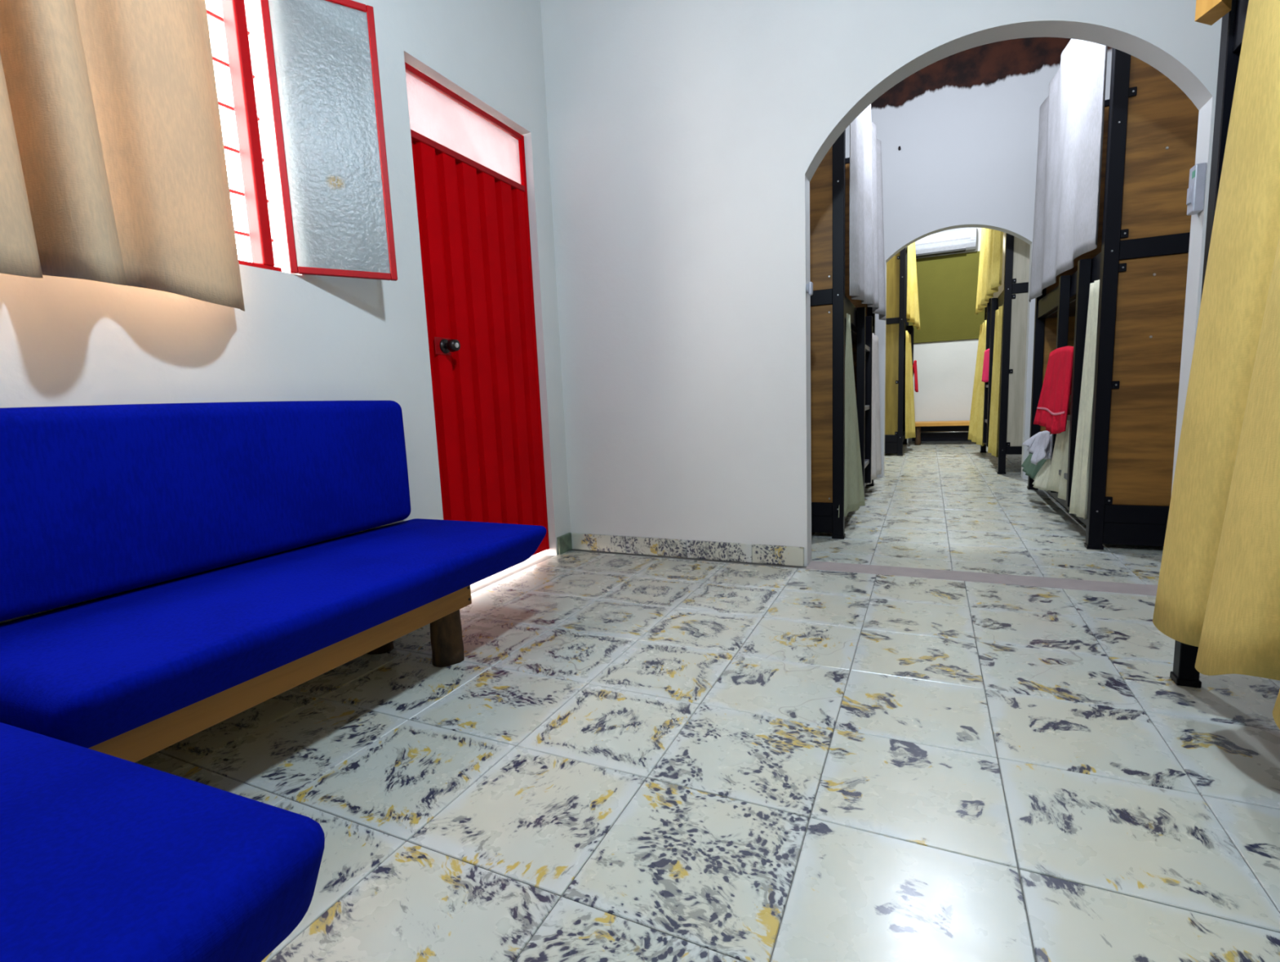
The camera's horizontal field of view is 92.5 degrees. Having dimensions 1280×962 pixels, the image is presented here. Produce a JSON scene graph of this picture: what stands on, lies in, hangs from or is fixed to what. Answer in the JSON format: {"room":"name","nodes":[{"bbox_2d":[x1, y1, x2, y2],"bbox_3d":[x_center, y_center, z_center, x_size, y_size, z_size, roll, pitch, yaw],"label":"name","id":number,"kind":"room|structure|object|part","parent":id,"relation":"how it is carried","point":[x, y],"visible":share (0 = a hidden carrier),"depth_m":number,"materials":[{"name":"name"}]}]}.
{"room":"dormitory","nodes":[
{"label":"dormitory","id":0,"kind":"room"},
{"bbox_2d":[0,0,570,622],"bbox_3d":[0.325,-1.656,4.917,0.140,3.560,10.360,1,8,25],"label":"wall","id":1,"kind":"structure","parent":0,"point":[64,341],"depth_m":2.02,"materials":[{"name":"paint"}]},
{"bbox_2d":[0,0,244,311],"bbox_3d":[-1.201,-0.982,1.196,0.268,1.197,1.100,1,8,25],"label":"window curtain","id":2,"kind":"object","parent":1,"relation":"attached to","point":[113,167],"visible":1,"depth_m":1.34,"materials":[{"name":"fabric"}]},
{"bbox_2d":[206,0,397,280],"bbox_3d":[-1.278,-1.048,1.469,0.247,0.955,1.338,2,9,33],"label":"window","id":3,"kind":"structure","parent":1,"relation":"in","point":[322,56],"depth_m":1.86,"materials":[{"name":"red paint"}]},
{"bbox_3d":[-1.318,-0.562,1.390,0.055,0.017,1.035,1,8,25],"label":"frame","id":4,"kind":"part","parent":3,"relation":"part of","materials":[{"name":"red paint"}]},
{"bbox_3d":[-0.944,-1.051,1.882,0.272,0.787,0.004,-7,9,-34],"label":"sash pane","id":5,"kind":"part","parent":3,"relation":"part of","materials":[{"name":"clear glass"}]},
{"bbox_3d":[-0.927,-0.653,1.934,0.268,0.020,0.018,-7,9,-34],"label":"sash rail","id":6,"kind":"part","parent":3,"relation":"part of","materials":[{"name":"red metal"}]},
{"bbox_3d":[-0.961,-1.449,1.830,0.268,0.020,0.018,-7,9,-34],"label":"sash rail","id":7,"kind":"part","parent":3,"relation":"part of","materials":[{"name":"red metal"}]},
{"bbox_2d":[404,62,549,555],"bbox_3d":[-0.673,-0.599,2.725,0.104,2.038,0.798,1,8,25],"label":"door","id":8,"kind":"structure","parent":1,"relation":"in","point":[469,166],"depth_m":2.69,"materials":[{"name":"red paint"}]},
{"bbox_3d":[-0.801,-0.547,2.489,0.004,0.068,0.087,1,8,25],"label":"lock plate","id":9,"kind":"part","parent":8,"relation":"part of","materials":[{"name":"red paint"}]},
{"bbox_3d":[-0.769,-0.548,2.484,0.066,0.059,0.059,1,8,25],"label":"knob","id":10,"kind":"part","parent":8,"relation":"part of","materials":[{"name":"silver metal"}]},
{"bbox_3d":[-0.737,-1.482,2.632,0.006,0.210,0.730,1,8,25],"label":"transom pane","id":11,"kind":"part","parent":8,"relation":"part of","materials":[{"name":"clear glass"}]},
{"bbox_3d":[-0.740,-1.599,2.616,0.039,0.022,0.734,1,8,25],"label":"rail","id":12,"kind":"part","parent":8,"relation":"part of","materials":[{"name":"red paint"}]},
{"bbox_3d":[-0.658,0.366,2.875,0.038,0.083,0.734,1,8,25],"label":"rail","id":13,"kind":"part","parent":8,"relation":"part of","materials":[{"name":"red paint"}]},
{"bbox_2d":[556,532,572,554],"bbox_3d":[-0.398,0.331,3.268,0.016,0.092,0.136,1,8,25],"label":"baseboard","id":14,"kind":"structure","parent":1,"relation":"attached to","point":[564,541],"depth_m":3.25,"materials":[{"name":"tile"}]},
{"bbox_2d":[135,442,1279,961],"bbox_3d":[2.014,0.159,4.397,3.705,0.060,10.360,1,8,25],"label":"floor","id":15,"kind":"structure","parent":0,"point":[626,757],"depth_m":1.33,"materials":[{"name":"tile"}]},
{"bbox_2d":[0,721,324,961],"bbox_3d":[-0.965,0.550,0.604,1.216,0.398,0.613,1,8,22],"label":"sofa","id":16,"kind":"object","parent":15,"relation":"on","point":[104,857],"visible":1,"depth_m":0.57,"materials":[{"name":"blue fabric"}]},
{"bbox_2d":[0,400,546,762],"bbox_3d":[-0.847,0.200,1.599,0.621,0.824,1.311,1,8,25],"label":"sofa","id":17,"kind":"object","parent":15,"relation":"on","point":[225,510],"visible":0.84,"depth_m":1.38,"materials":[{"name":"blue fabric"}]},
{"bbox_2d":[0,400,410,621],"bbox_3d":[-1.102,0.007,1.634,0.110,0.429,1.211,1,8,25],"label":"cushion","id":18,"kind":"object","parent":17,"relation":"on","point":[96,500],"depth_m":1.48,"materials":[{"name":"blue fabric"}]},
{"bbox_2d":[0,518,546,747],"bbox_3d":[-0.843,0.290,1.611,0.621,0.154,1.310,1,8,25],"label":"seat cushion","id":19,"kind":"object","parent":17,"relation":"on","point":[89,673],"depth_m":1.25,"materials":[{"name":"blue fabric"}]},
{"bbox_3d":[-0.763,0.415,1.480,0.024,0.089,1.038,1,8,25],"label":"rail","id":20,"kind":"part","parent":17,"relation":"part of","materials":[{"name":"orange wood"}]},
{"bbox_3d":[-0.868,0.441,2.027,0.098,0.236,0.098,1,8,25],"label":"leg","id":21,"kind":"part","parent":17,"relation":"part of","materials":[{"name":"brown wood"}]},
{"bbox_3d":[-0.609,0.447,1.904,0.096,0.236,0.096,1,8,25],"label":"leg","id":22,"kind":"part","parent":17,"relation":"part of","materials":[{"name":"brown wood"}]},
{"bbox_2d":[809,129,875,538],"bbox_3d":[1.069,-1.132,4.228,0.964,2.620,2.058,1,8,25],"label":"bunk bed","id":23,"kind":"object","parent":15,"relation":"on","point":[831,300],"visible":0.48,"depth_m":3.24,"materials":[{"name":"brown wood"}]},
{"bbox_3d":[0.606,-1.623,3.258,0.808,1.258,0.014,1,8,25],"label":"panel","id":24,"kind":"part","parent":23,"relation":"part of","materials":[{"name":"brown wood"}]},
{"bbox_3d":[0.633,-0.961,3.344,0.808,0.077,0.036,1,8,25],"label":"rail","id":25,"kind":"part","parent":23,"relation":"part of","materials":[{"name":"black metal"}]},
{"bbox_3d":[0.657,-0.406,3.418,0.808,1.043,0.014,1,8,25],"label":"panel","id":26,"kind":"part","parent":23,"relation":"part of","materials":[{"name":"brown wood"}]},
{"bbox_3d":[0.683,0.228,3.501,0.808,0.094,0.024,1,8,25],"label":"kick plate","id":27,"kind":"part","parent":23,"relation":"part of","materials":[{"name":"black metal"}]},
{"bbox_3d":[0.680,0.146,3.490,0.808,0.072,0.036,1,8,25],"label":"rail","id":28,"kind":"part","parent":23,"relation":"part of","materials":[{"name":"black metal"}]},
{"bbox_3d":[1.024,-0.996,3.158,0.056,2.608,0.056,1,8,25],"label":"post","id":29,"kind":"part","parent":23,"relation":"part of","materials":[{"name":"black metal"}]},
{"bbox_3d":[1.419,-2.535,4.961,0.808,0.040,0.036,1,8,25],"label":"rail","id":30,"kind":"part","parent":23,"relation":"part of","materials":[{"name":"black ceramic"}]},
{"bbox_3d":[1.497,-0.677,5.206,0.808,1.043,0.014,1,8,25],"label":"panel","id":31,"kind":"part","parent":23,"relation":"part of","materials":[{"name":"green fabric"}]},
{"bbox_2d":[838,313,865,517],"bbox_3d":[1.187,-0.359,3.414,0.034,1.090,0.500,2,9,32],"label":"curtain","id":32,"kind":"object","parent":23,"relation":"hanging from","point":[854,494],"visible":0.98,"depth_m":3.39,"materials":[{"name":"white fabric"}]},
{"bbox_3d":[1.446,-1.893,5.046,0.808,1.258,0.014,1,8,25],"label":"panel","id":33,"kind":"part","parent":23,"relation":"part of","materials":[{"name":"white fabric"}]},
{"bbox_3d":[1.447,-1.049,4.063,0.036,0.117,1.938,1,8,25],"label":"rail","id":34,"kind":"part","parent":23,"relation":"part of","materials":[{"name":"black metal"}]},
{"bbox_2d":[848,104,874,306],"bbox_3d":[1.246,-1.666,3.415,0.066,1.325,0.781,2,8,28],"label":"curtain","id":35,"kind":"object","parent":23,"relation":"hanging from","point":[861,260],"visible":0.69,"depth_m":3.35,"materials":[{"name":"grey fabric"}]},
{"bbox_3d":[1.864,-1.266,4.946,0.056,2.608,0.056,1,8,25],"label":"post","id":36,"kind":"part","parent":23,"relation":"part of","materials":[{"name":"black metal"}]},
{"bbox_2d":[866,333,881,484],"bbox_3d":[1.800,-0.564,4.702,0.054,1.110,0.614,2,9,30],"label":"curtain","id":37,"kind":"object","parent":23,"relation":"hanging from","point":[876,463],"visible":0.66,"depth_m":4.70,"materials":[{"name":"fabric"}]},
{"bbox_2d":[871,121,885,319],"bbox_3d":[1.759,-1.860,4.516,0.097,1.270,0.678,1,8,25],"label":"curtain","id":38,"kind":"object","parent":23,"relation":"hanging from","point":[879,308],"visible":0.82,"depth_m":4.50,"materials":[{"name":"grey fabric"}]},
{"bbox_2d":[884,246,914,455],"bbox_3d":[3.029,-1.770,8.070,1.029,2.720,1.743,1,8,25],"label":"bunk bed","id":39,"kind":"object","parent":15,"relation":"on","point":[896,323],"visible":0.35,"depth_m":7.20,"materials":[{"name":"wood"}]},
{"bbox_3d":[2.694,-0.404,7.495,0.838,0.139,0.024,1,8,25],"label":"kick plate","id":40,"kind":"part","parent":39,"relation":"part of","materials":[{"name":"black metal"}]},
{"bbox_3d":[2.689,-0.515,7.481,0.838,0.085,0.036,1,8,25],"label":"rail","id":41,"kind":"part","parent":39,"relation":"part of","materials":[{"name":"black metal"}]},
{"bbox_3d":[2.661,-1.198,7.392,0.838,1.295,0.014,1,8,25],"label":"panel","id":42,"kind":"part","parent":39,"relation":"part of","materials":[{"name":"brown wood"}]},
{"bbox_3d":[2.633,-1.873,7.302,0.838,0.067,0.036,1,8,25],"label":"rail","id":43,"kind":"part","parent":39,"relation":"part of","materials":[{"name":"black metal"}]},
{"bbox_3d":[2.610,-2.430,7.230,0.838,1.058,0.014,1,8,25],"label":"panel","id":44,"kind":"part","parent":39,"relation":"part of","materials":[{"name":"yellow fabric"}]},
{"bbox_3d":[3.047,-1.655,7.143,0.056,2.708,0.056,1,8,25],"label":"post","id":45,"kind":"part","parent":39,"relation":"part of","materials":[{"name":"black metal"}]},
{"bbox_3d":[3.755,-1.882,8.648,0.056,2.708,0.056,1,8,25],"label":"post","id":46,"kind":"part","parent":39,"relation":"part of","materials":[{"name":"black metal"}]},
{"bbox_2d":[905,330,915,438],"bbox_3d":[3.342,-1.161,7.564,0.100,1.300,0.805,1,8,27],"label":"curtain","id":47,"kind":"object","parent":39,"relation":"hanging from","point":[909,397],"visible":1,"depth_m":7.49,"materials":[{"name":"yellow fabric"}]},
{"bbox_2d":[906,241,919,329],"bbox_3d":[3.299,-2.439,7.392,0.104,1.160,0.810,2,9,29],"label":"curtain","id":48,"kind":"object","parent":39,"relation":"hanging from","point":[913,307],"visible":0.8,"depth_m":7.33,"materials":[{"name":"yellow fabric"}]},
{"bbox_2d":[912,360,918,391],"bbox_3d":[3.598,-1.373,8.053,0.093,0.415,0.263,2,9,30],"label":"towel","id":49,"kind":"object","parent":39,"relation":"hanging from","point":[914,366],"visible":0.87,"depth_m":7.99,"materials":[{"name":"fabric"}]},
{"bbox_2d":[911,420,971,444],"bbox_3d":[4.397,-0.671,8.527,1.170,0.312,0.420,1,8,25],"label":"bench","id":50,"kind":"object","parent":15,"relation":"on","point":[946,430],"visible":0.53,"depth_m":8.66,"materials":[{"name":"orange wood"}]},
{"bbox_3d":[3.899,-0.635,8.600,0.078,0.262,0.077,1,8,25],"label":"leg","id":51,"kind":"part","parent":50,"relation":"part of","materials":[{"name":"brown wood"}]},
{"bbox_2d":[805,560,1157,595],"bbox_3d":[1.778,0.411,2.367,2.207,0.012,0.141,1,8,25],"label":"door threshold","id":52,"kind":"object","parent":15,"relation":"on","point":[1060,583],"depth_m":2.52,"materials":[{"name":"grey stone"}]},
{"bbox_2d":[979,231,1030,474],"bbox_3d":[3.983,-1.540,6.020,0.994,2.720,2.078,1,8,25],"label":"bunk bed","id":53,"kind":"object","parent":15,"relation":"on","point":[1013,292],"visible":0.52,"depth_m":5.33,"materials":[{"name":"black metal"}]},
{"bbox_2d":[968,320,986,445],"bbox_3d":[3.788,-1.085,6.847,0.112,1.340,0.674,0,8,20],"label":"curtain","id":54,"kind":"object","parent":53,"relation":"hanging from","point":[975,434],"visible":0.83,"depth_m":6.86,"materials":[{"name":"yellow fabric"}]},
{"bbox_2d":[981,348,989,382],"bbox_3d":[3.534,-1.168,6.205,0.089,0.333,0.391,1,8,21],"label":"towel","id":55,"kind":"object","parent":53,"relation":"hanging from","point":[986,357],"visible":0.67,"depth_m":6.19,"materials":[{"name":"fabric"}]},
{"bbox_3d":[4.019,-1.690,7.103,0.056,2.708,0.056,1,8,25],"label":"post","id":56,"kind":"part","parent":53,"relation":"part of","materials":[{"name":"black metal"}]},
{"bbox_2d":[975,227,1003,314],"bbox_3d":[3.493,-2.321,6.127,0.098,1.080,1.842,1,8,24],"label":"curtain","id":57,"kind":"object","parent":53,"relation":"hanging from","point":[990,264],"visible":0.63,"depth_m":5.84,"materials":[{"name":"yellow fabric"}]},
{"bbox_3d":[3.587,-1.742,6.176,0.036,0.122,1.958,1,8,25],"label":"rail","id":58,"kind":"part","parent":53,"relation":"part of","materials":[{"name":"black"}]},
{"bbox_2d":[987,304,1003,457],"bbox_3d":[3.296,-0.911,5.678,0.043,1.340,0.555,1,8,23],"label":"curtain","id":59,"kind":"object","parent":53,"relation":"hanging from","point":[993,432],"visible":0.91,"depth_m":5.61,"materials":[{"name":"yellow fabric"}]},
{"bbox_3d":[4.391,-2.462,6.811,0.838,1.033,0.014,1,8,25],"label":"panel","id":60,"kind":"part","parent":53,"relation":"part of","materials":[{"name":"brown wood"}]},
{"bbox_3d":[3.170,-1.417,5.297,0.056,2.708,0.056,1,8,25],"label":"post","id":61,"kind":"part","parent":53,"relation":"part of","materials":[{"name":"black metal"}]},
{"bbox_3d":[3.622,-0.264,5.257,0.838,0.070,0.036,1,8,25],"label":"rail","id":62,"kind":"part","parent":53,"relation":"part of","materials":[{"name":"black metal"}]},
{"bbox_3d":[3.594,-0.948,5.168,0.838,1.310,0.014,1,8,25],"label":"panel","id":63,"kind":"part","parent":53,"relation":"part of","materials":[{"name":"white wood"}]},
{"bbox_3d":[3.565,-1.637,5.077,0.838,0.082,0.036,1,8,25],"label":"rail","id":64,"kind":"part","parent":53,"relation":"part of","materials":[{"name":"black metal"}]},
{"bbox_3d":[3.542,-2.189,5.005,0.838,1.033,0.014,1,8,25],"label":"panel","id":65,"kind":"part","parent":53,"relation":"part of","materials":[{"name":"white wood"}]},
{"bbox_2d":[1026,48,1199,549],"bbox_3d":[2.873,-1.121,3.413,0.964,2.660,1.963,1,8,25],"label":"bunk bed","id":66,"kind":"object","parent":15,"relation":"on","point":[1140,259],"visible":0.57,"depth_m":2.73,"materials":[{"name":"brown wood"}]},
{"bbox_2d":[1021,453,1046,478],"bbox_3d":[2.628,-0.105,4.131,0.093,0.142,0.463,0,8,20],"label":"blanket","id":67,"kind":"object","parent":66,"relation":"hanging from","point":[1031,469],"visible":0.73,"depth_m":4.04,"materials":[{"name":"green fabric"}]},
{"bbox_2d":[1022,430,1052,465],"bbox_3d":[2.443,-0.202,3.738,0.100,0.212,0.246,-2,8,5],"label":"towel","id":68,"kind":"object","parent":66,"relation":"hanging from","point":[1039,445],"visible":0.96,"depth_m":3.74,"materials":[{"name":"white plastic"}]},
{"bbox_3d":[2.897,-1.263,4.439,0.056,2.648,0.056,1,8,25],"label":"post","id":69,"kind":"part","parent":66,"relation":"part of","materials":[{"name":"black metal"}]},
{"bbox_2d":[1031,458,1050,491],"bbox_3d":[2.439,-0.055,3.696,0.116,0.211,0.184,1,8,25],"label":"sheet","id":70,"kind":"object","parent":66,"relation":"hanging from","point":[1041,479],"visible":0.56,"depth_m":3.69,"materials":[{"name":"beige fabric"}]},
{"bbox_2d":[1033,346,1073,433],"bbox_3d":[2.253,-0.486,3.289,0.136,0.458,0.368,0,8,17],"label":"towel","id":71,"kind":"object","parent":66,"relation":"hanging from","point":[1052,408],"visible":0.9,"depth_m":3.26,"materials":[{"name":"red fabric"}]},
{"bbox_3d":[3.312,-0.685,4.330,0.808,1.098,0.014,1,8,25],"label":"panel","id":72,"kind":"part","parent":66,"relation":"part of","materials":[{"name":"brown wood"}]},
{"bbox_2d":[1046,394,1071,500],"bbox_3d":[2.309,-0.441,3.276,0.111,1.095,0.380,0,8,15],"label":"curtain","id":73,"kind":"object","parent":66,"relation":"hanging from","point":[1055,482],"visible":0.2,"depth_m":3.39,"materials":[{"name":"beige fabric"}]},
{"bbox_3d":[2.548,0.070,3.745,0.036,0.062,1.843,1,8,25],"label":"rail","id":74,"kind":"part","parent":66,"relation":"part of","materials":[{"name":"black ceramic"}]},
{"bbox_2d":[1029,38,1107,302],"bbox_3d":[2.427,-1.813,3.538,0.053,1.295,1.879,1,8,24],"label":"curtain","id":75,"kind":"object","parent":66,"relation":"hanging from","point":[1071,128],"visible":0.94,"depth_m":3.32,"materials":[{"name":"grey fabric"}]},
{"bbox_3d":[2.498,-1.109,3.590,0.036,0.122,1.843,1,8,25],"label":"rail","id":76,"kind":"part","parent":66,"relation":"part of","materials":[{"name":"black metal"}]},
{"bbox_3d":[3.261,-1.914,4.168,0.808,1.218,0.014,1,8,25],"label":"panel","id":77,"kind":"part","parent":66,"relation":"part of","materials":[{"name":"white fabric"}]},
{"bbox_2d":[1069,280,1099,519],"bbox_3d":[2.148,-0.380,2.945,0.046,1.115,0.167,-1,8,12],"label":"curtain","id":78,"kind":"object","parent":66,"relation":"hanging from","point":[1080,481],"visible":0.88,"depth_m":2.94,"materials":[{"name":"beige fabric"}]},
{"bbox_3d":[3.234,-2.537,4.085,0.808,0.040,0.036,1,8,25],"label":"rail","id":79,"kind":"part","parent":66,"relation":"part of","materials":[{"name":"black metal"}]},
{"bbox_3d":[2.097,-1.005,2.736,0.056,2.648,0.056,1,8,25],"label":"post","id":80,"kind":"part","parent":66,"relation":"part of","materials":[{"name":"black metal"}]},
{"bbox_3d":[2.540,0.249,2.715,0.808,0.104,0.024,1,8,25],"label":"kick plate","id":81,"kind":"part","parent":66,"relation":"part of","materials":[{"name":"black metal"}]},
{"bbox_3d":[2.536,0.157,2.703,0.808,0.082,0.036,1,8,25],"label":"rail","id":82,"kind":"part","parent":66,"relation":"part of","materials":[{"name":"black metal"}]},
{"bbox_3d":[2.512,-0.428,2.627,0.808,1.098,0.014,1,8,25],"label":"panel","id":83,"kind":"part","parent":66,"relation":"part of","materials":[{"name":"brown wood"}]},
{"bbox_3d":[2.487,-1.012,2.549,0.808,0.082,0.036,1,8,25],"label":"rail","id":84,"kind":"part","parent":66,"relation":"part of","materials":[{"name":"black metal"}]},
{"bbox_3d":[2.461,-1.656,2.465,0.808,1.218,0.014,1,8,25],"label":"panel","id":85,"kind":"part","parent":66,"relation":"part of","materials":[{"name":"brown wood"}]},
{"bbox_2d":[1169,0,1248,687],"bbox_3d":[1.326,-0.624,0.353,1.018,2.600,2.028,1,8,25],"label":"bunk bed","id":86,"kind":"object","parent":15,"relation":"on","point":[1233,13],"visible":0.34,"depth_m":1.40,"materials":[{"name":"black metal"}]},
{"bbox_2d":[1152,0,1279,728],"bbox_3d":[0.863,-0.187,0.550,0.096,1.369,2.001,1,8,25],"label":"curtain","id":87,"kind":"object","parent":86,"relation":"hanging from","point":[1218,592],"visible":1,"depth_m":1.18,"materials":[{"name":"fabric"}]},
{"bbox_3d":[0.938,-0.889,0.496,0.036,0.120,1.936,1,8,25],"label":"rail","id":88,"kind":"part","parent":86,"relation":"part of","materials":[{"name":"black metal"}]},
{"bbox_2d":[540,0,1222,566],"bbox_3d":[1.148,-1.364,2.430,3.465,3.560,0.115,1,8,25],"label":"wall","id":89,"kind":"structure","parent":0,"point":[688,140],"depth_m":2.80,"materials":[{"name":"paint"}]},
{"bbox_2d":[571,532,804,566],"bbox_3d":[0.185,0.335,3.066,1.244,0.088,0.020,1,8,25],"label":"baseboard","id":90,"kind":"structure","parent":89,"relation":"attached to","point":[704,549],"depth_m":3.02,"materials":[{"name":"tile"}]},
{"bbox_2d":[805,281,813,295],"bbox_3d":[0.740,-0.837,2.671,0.025,0.057,0.040,1,8,25],"label":"wall hook","id":91,"kind":"object","parent":89,"relation":"attached to","point":[809,286],"visible":1,"depth_m":2.66,"materials":[{"name":"white plastic"}]},
{"bbox_2d":[1186,162,1206,215],"bbox_3d":[1.904,-0.998,2.102,0.036,0.155,0.056,1,8,25],"label":"light switch","id":92,"kind":"object","parent":89,"relation":"attached to","point":[1196,190],"visible":1,"depth_m":2.08,"materials":[{"name":"white plastic"}]},
{"bbox_2d":[906,227,981,442],"bbox_3d":[4.119,-2.319,8.754,3.465,3.560,0.100,1,8,25],"label":"wall","id":93,"kind":"structure","parent":0,"point":[946,370],"depth_m":8.73,"materials":[{"name":"paint"}]},
{"bbox_2d":[915,227,976,257],"bbox_3d":[4.162,-3.283,8.415,0.785,0.315,0.211,1,8,25],"label":"air conditioner","id":94,"kind":"object","parent":93,"relation":"attached to","point":[958,240],"visible":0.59,"depth_m":8.32,"materials":[{"name":"white plastic"}]},
{"bbox_2d":[915,248,965,257],"bbox_3d":[4.133,-3.134,8.442,0.615,0.015,0.108,1,8,25],"label":"air vent","id":95,"kind":"object","parent":94,"relation":"attached to","point":[936,251],"depth_m":8.42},
{"bbox_3d":[4.095,-3.330,8.338,0.703,0.163,0.029,1,8,25],"label":"panel","id":96,"kind":"part","parent":94,"relation":"part of","materials":[{"name":"white plastic"}]},
{"bbox_2d":[908,250,984,342],"bbox_3d":[4.332,-2.549,8.545,1.370,1.168,0.018,1,8,25],"label":"blind","id":97,"kind":"object","parent":93,"relation":"attached to","point":[947,284],"visible":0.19,"depth_m":8.55,"materials":[{"name":"green fabric"}]},
{"bbox_2d":[845,36,1112,478],"bbox_3d":[2.478,-1.791,5.262,3.465,3.560,0.110,1,8,25],"label":"wall","id":98,"kind":"structure","parent":0,"point":[965,125],"depth_m":4.99,"materials":[{"name":"white paint"}]},
{"label":"outside","id":99,"kind":"structure","parent":0,"visible":0},
{"bbox_2d":[204,0,225,36],"bbox_3d":[-2.127,-2.133,2.684,0.200,1.120,2.688,-1,8,14],"label":"sky","id":100,"kind":"structure","parent":99,"point":[216,27],"depth_m":2.88,"materials":[{"name":"white"}]}
]}

